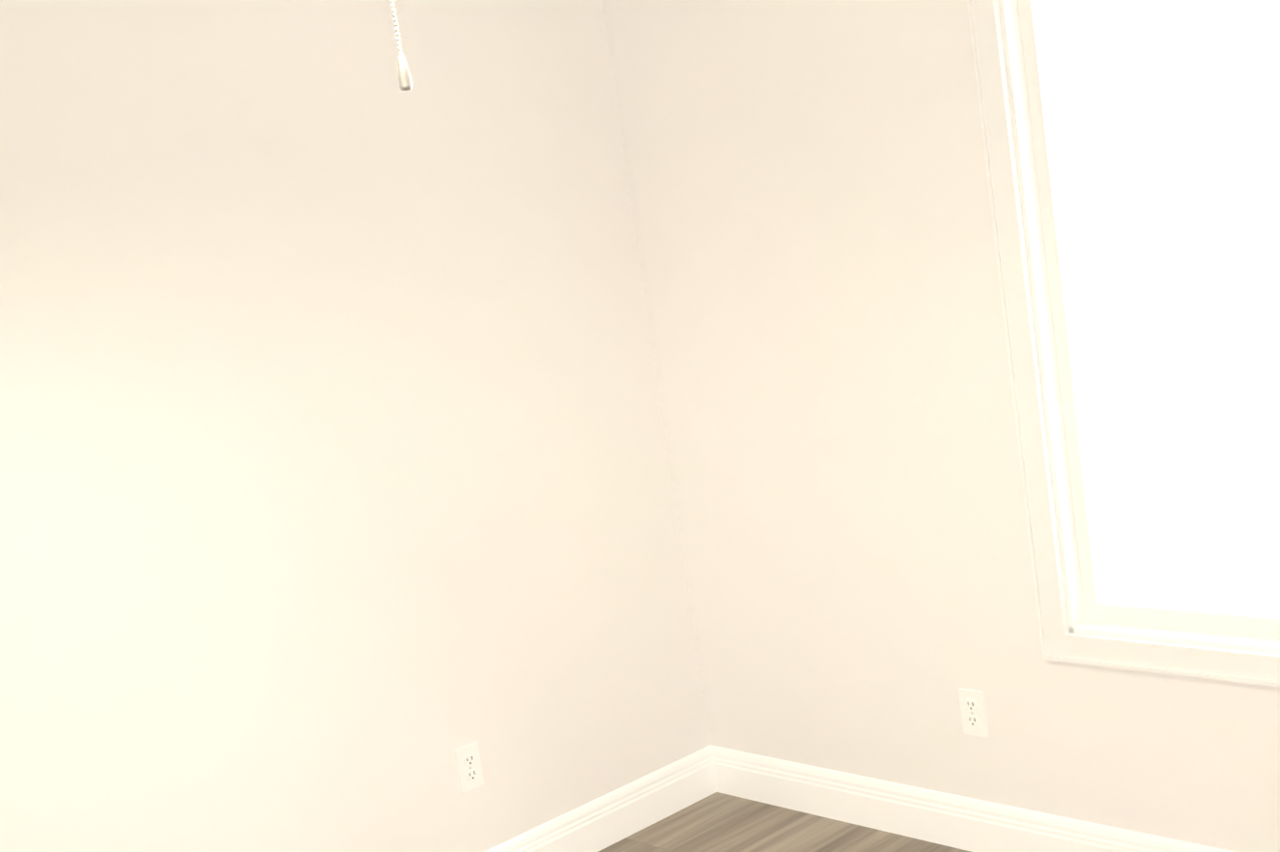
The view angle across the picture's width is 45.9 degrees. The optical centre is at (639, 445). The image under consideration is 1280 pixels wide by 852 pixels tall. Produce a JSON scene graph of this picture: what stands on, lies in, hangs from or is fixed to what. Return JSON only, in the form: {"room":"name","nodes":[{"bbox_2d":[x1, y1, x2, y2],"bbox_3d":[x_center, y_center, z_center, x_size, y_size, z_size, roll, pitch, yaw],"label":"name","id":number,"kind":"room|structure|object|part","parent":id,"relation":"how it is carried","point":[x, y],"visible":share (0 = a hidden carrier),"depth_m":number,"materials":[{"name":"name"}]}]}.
{"room":"empty room","nodes":[
{"label":"empty room","id":0,"kind":"room"},
{"bbox_2d":[0,0,710,851],"bbox_3d":[-1.198,0.126,3.167,3.569,2.440,0.120,-15,10,-42],"label":"wall","id":1,"kind":"structure","parent":0,"point":[336,504],"depth_m":3.51,"materials":[{"name":"beige paint"}]},
{"bbox_2d":[455,741,483,794],"bbox_3d":[-0.426,0.809,3.786,0.070,0.115,0.009,-15,10,-42],"label":"electrical outlet","id":2,"kind":"object","parent":1,"relation":"attached to","point":[469,767],"visible":1,"depth_m":3.78,"materials":[{"name":"white plastic"}]},
{"bbox_2d":[484,745,716,851],"bbox_3d":[-0.985,1.257,3.267,3.329,0.134,0.016,-15,10,-42],"label":"baseboard","id":3,"kind":"structure","parent":1,"relation":"attached to","point":[611,817],"depth_m":4.12,"materials":[{"name":"white wood"}]},
{"bbox_2d":[597,792,970,851],"bbox_3d":[0.125,1.368,2.089,3.569,0.100,3.492,-15,10,-42],"label":"floor","id":4,"kind":"structure","parent":0,"point":[718,822],"depth_m":4.03,"materials":[{"name":"wood"}]},
{"bbox_2d":[601,0,1279,851],"bbox_3d":[1.187,-0.213,3.067,0.120,2.440,3.252,-15,10,-42],"label":"wall","id":5,"kind":"structure","parent":0,"point":[812,220],"depth_m":3.70,"materials":[{"name":"beige paint"}]},
{"bbox_2d":[710,744,1234,851],"bbox_3d":[1.306,0.931,3.172,0.016,0.134,3.252,-15,10,-42],"label":"baseboard","id":6,"kind":"structure","parent":5,"relation":"attached to","point":[959,822],"depth_m":3.82,"materials":[{"name":"white wood"}]},
{"bbox_2d":[958,688,988,737],"bbox_3d":[0.802,0.646,3.643,0.009,0.115,0.070,-15,10,-42],"label":"electrical outlet","id":7,"kind":"object","parent":5,"relation":"attached to","point":[973,713],"visible":1,"depth_m":3.64,"materials":[{"name":"white plastic"}]},
{"bbox_2d":[967,0,1279,686],"bbox_3d":[1.142,-0.288,2.986,0.024,1.574,0.979,-15,10,-42],"label":"window casing","id":8,"kind":"structure","parent":5,"relation":"in","point":[1061,640],"depth_m":3.30,"materials":[{"name":"white wood"}]},
{"bbox_3d":[1.136,-0.286,2.980,0.007,1.574,0.979,-15,10,-42],"label":"window casing backband","id":9,"kind":"part","parent":8,"relation":"part of","materials":[{"name":"white wood"}]},
{"bbox_2d":[997,0,1279,654],"bbox_3d":[1.182,-0.298,3.022,0.085,1.450,0.855,-15,10,-42],"label":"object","id":10,"kind":"structure","parent":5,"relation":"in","point":[1078,623],"depth_m":3.30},
{"bbox_2d":[1017,0,1279,639],"bbox_3d":[1.209,-0.306,3.047,0.050,1.426,0.831,-15,10,-42],"label":"window","id":11,"kind":"structure","parent":5,"relation":"in","point":[1096,610],"depth_m":3.31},
{"bbox_2d":[1035,0,1279,616],"bbox_3d":[1.205,-0.311,3.043,0.006,1.350,0.767,-15,10,-42],"label":"glazing","id":12,"kind":"object","parent":11,"relation":"in","point":[1164,121],"visible":1,"depth_m":3.14,"materials":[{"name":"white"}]},
{"bbox_3d":[-0.243,-1.123,1.759,3.569,0.100,3.492,-15,10,-42],"label":"ceiling","id":13,"kind":"structure","parent":0,"visible":0},
{"bbox_2d":[390,0,412,90],"bbox_3d":[-0.306,-0.707,1.593,1.068,0.655,1.072,-15,10,-42],"label":"fan","id":14,"kind":"object","parent":13,"relation":"hanging from","point":[405,81],"visible":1,"depth_m":1.65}
]}

